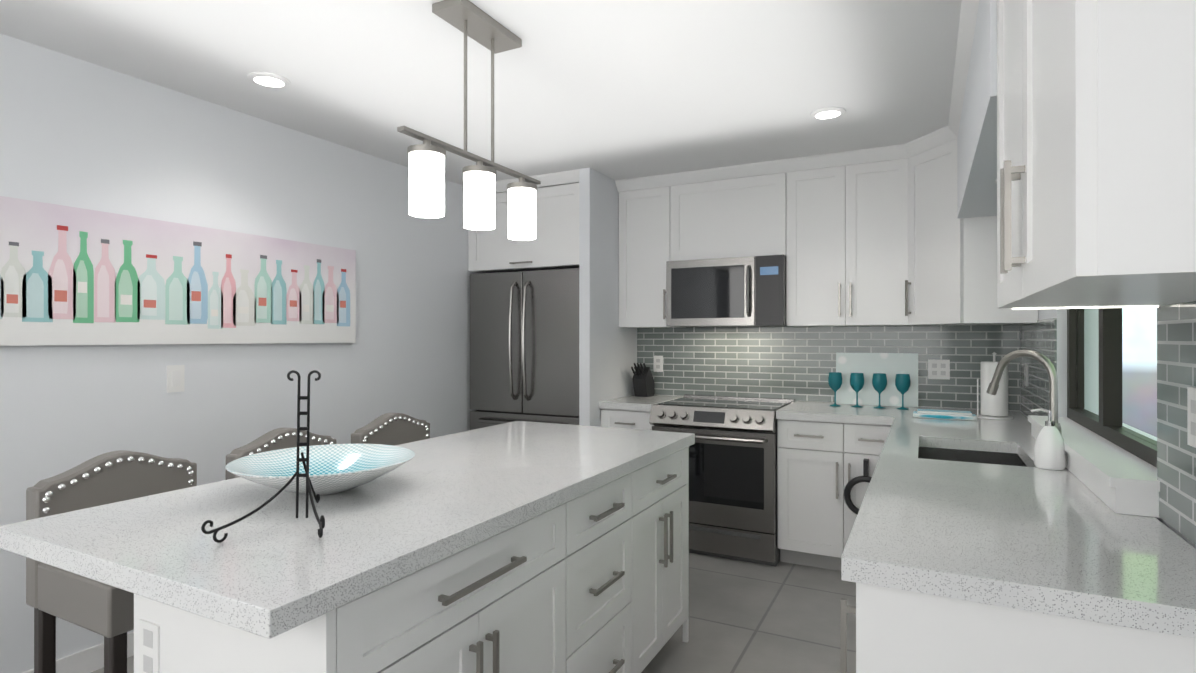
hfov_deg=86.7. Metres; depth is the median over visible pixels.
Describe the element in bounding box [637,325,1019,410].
backsplash
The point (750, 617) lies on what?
floor
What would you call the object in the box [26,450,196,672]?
bar stool
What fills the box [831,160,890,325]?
upper cabinet
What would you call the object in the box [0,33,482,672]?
wall
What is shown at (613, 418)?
base cabinet
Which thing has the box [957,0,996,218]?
wall
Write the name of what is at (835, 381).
wine glass
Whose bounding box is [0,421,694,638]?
countertop
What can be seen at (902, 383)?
wine glass
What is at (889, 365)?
art panel
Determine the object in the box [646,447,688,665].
base cabinet
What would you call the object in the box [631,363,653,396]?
knife block
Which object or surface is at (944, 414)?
serving tray
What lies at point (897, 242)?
upper cabinet
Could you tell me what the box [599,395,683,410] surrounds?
countertop
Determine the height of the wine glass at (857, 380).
0.205 m
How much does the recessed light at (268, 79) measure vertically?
0.012 m
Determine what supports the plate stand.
on the countertop at (274, 567)
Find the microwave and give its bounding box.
[666,255,786,326]
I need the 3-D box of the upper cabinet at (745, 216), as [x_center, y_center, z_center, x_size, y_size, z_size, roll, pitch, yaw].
[0.898,-0.756,4.230,0.760,0.511,0.328,0,0,27]
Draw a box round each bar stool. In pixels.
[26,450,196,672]
[225,428,336,479]
[351,413,429,445]
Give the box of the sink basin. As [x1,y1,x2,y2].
[919,447,1026,466]
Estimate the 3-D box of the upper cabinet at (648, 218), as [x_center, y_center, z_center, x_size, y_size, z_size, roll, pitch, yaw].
[0.420,-0.538,4.476,0.448,0.946,0.328,0,0,27]
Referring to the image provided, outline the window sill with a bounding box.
[1028,415,1159,517]
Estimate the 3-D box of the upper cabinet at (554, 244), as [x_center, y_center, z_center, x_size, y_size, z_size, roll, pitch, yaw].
[-0.364,-0.741,4.656,0.950,0.540,0.730,0,0,27]
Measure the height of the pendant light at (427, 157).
0.710 m
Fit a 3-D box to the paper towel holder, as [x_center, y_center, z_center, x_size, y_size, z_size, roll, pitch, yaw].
[2.083,0.253,3.330,0.170,0.345,0.170,0,0,27]
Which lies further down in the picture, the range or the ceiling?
the range
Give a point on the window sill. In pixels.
(1114, 477)
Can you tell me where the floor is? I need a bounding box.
[91,552,855,672]
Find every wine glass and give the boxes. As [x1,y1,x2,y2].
[828,372,841,405]
[850,373,864,406]
[872,373,886,408]
[895,374,910,409]
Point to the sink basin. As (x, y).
(998, 458)
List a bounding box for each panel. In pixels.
[579,168,636,426]
[836,352,917,406]
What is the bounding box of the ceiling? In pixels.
[0,0,961,192]
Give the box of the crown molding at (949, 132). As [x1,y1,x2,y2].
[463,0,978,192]
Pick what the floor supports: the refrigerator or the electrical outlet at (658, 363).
the refrigerator
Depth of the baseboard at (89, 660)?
2.48 m
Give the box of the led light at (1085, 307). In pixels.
[1012,306,1158,309]
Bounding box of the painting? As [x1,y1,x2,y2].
[0,196,355,345]
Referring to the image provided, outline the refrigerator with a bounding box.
[470,268,578,429]
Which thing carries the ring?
hanging from the base cabinet at (871, 438)
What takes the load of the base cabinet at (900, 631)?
on the floor
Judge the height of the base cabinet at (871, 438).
0.856 m
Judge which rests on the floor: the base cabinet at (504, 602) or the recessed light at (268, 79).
the base cabinet at (504, 602)
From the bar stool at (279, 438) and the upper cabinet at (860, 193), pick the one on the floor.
the bar stool at (279, 438)
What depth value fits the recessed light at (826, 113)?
3.06 m
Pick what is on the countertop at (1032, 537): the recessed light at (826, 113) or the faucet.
the faucet
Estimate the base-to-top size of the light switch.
0.118 m
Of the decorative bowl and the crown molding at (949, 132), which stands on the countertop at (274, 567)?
the decorative bowl
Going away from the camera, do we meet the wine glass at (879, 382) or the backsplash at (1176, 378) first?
the backsplash at (1176, 378)
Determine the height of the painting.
0.530 m
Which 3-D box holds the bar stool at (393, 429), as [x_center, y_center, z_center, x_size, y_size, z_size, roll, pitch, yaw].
[-0.835,0.851,3.025,0.465,0.950,0.460,0,0,27]
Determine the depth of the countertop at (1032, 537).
1.32 m
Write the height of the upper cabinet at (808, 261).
0.946 m
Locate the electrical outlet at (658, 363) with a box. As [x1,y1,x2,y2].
[654,356,662,371]
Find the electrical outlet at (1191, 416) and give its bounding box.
[1187,387,1195,447]
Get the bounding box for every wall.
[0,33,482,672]
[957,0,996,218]
[1022,308,1195,548]
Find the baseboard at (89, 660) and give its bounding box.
[22,631,133,672]
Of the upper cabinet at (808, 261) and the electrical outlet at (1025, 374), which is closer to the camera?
the electrical outlet at (1025, 374)
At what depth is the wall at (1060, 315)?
2.62 m
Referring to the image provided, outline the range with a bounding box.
[649,394,794,565]
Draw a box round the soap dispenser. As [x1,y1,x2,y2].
[1031,408,1065,469]
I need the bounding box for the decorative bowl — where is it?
[225,444,414,494]
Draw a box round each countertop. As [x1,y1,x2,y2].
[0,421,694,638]
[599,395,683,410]
[776,401,895,424]
[841,406,1195,638]
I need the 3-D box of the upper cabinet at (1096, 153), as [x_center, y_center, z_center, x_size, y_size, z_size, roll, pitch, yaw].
[0.919,-0.544,1.108,0.360,0.946,0.940,0,0,27]
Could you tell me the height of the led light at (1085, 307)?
0.004 m
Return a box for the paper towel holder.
[976,352,1013,419]
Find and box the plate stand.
[201,370,324,542]
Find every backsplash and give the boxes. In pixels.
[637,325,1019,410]
[1020,301,1195,545]
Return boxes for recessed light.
[247,71,290,88]
[810,107,845,119]
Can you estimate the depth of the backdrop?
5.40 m
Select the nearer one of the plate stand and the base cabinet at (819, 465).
the plate stand
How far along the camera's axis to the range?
3.74 m
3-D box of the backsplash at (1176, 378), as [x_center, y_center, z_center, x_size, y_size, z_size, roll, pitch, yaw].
[1.597,0.172,2.028,0.008,0.503,3.600,0,0,27]
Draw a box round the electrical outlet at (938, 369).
[928,359,949,378]
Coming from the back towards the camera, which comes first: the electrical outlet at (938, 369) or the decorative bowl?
the electrical outlet at (938, 369)
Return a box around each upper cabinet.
[468,183,578,273]
[619,185,678,327]
[679,172,786,260]
[786,167,830,326]
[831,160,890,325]
[891,139,1037,325]
[997,0,1195,307]
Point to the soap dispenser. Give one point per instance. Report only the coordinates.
(1049, 452)
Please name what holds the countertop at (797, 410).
on the base cabinet at (871, 438)
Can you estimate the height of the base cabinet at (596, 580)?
0.856 m
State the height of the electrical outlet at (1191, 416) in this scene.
0.118 m
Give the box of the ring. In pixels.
[844,458,871,514]
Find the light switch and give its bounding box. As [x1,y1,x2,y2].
[167,365,184,392]
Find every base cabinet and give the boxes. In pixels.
[134,499,573,672]
[574,466,645,672]
[601,409,652,429]
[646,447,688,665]
[777,419,856,570]
[848,583,1195,672]
[857,423,891,508]
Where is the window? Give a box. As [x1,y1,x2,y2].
[1067,306,1156,467]
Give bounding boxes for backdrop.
[1122,307,1156,436]
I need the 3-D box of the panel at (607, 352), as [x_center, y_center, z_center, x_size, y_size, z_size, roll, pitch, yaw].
[0.087,0.124,4.407,0.075,2.410,0.759,0,0,27]
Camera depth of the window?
2.07 m
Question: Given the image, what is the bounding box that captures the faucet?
[987,350,1061,434]
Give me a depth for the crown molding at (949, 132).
3.74 m
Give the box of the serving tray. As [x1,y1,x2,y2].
[913,409,976,420]
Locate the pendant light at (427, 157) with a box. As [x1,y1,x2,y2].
[397,0,540,239]
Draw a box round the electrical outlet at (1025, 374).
[1024,364,1026,385]
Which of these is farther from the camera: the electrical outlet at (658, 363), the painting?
the electrical outlet at (658, 363)
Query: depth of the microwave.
4.00 m

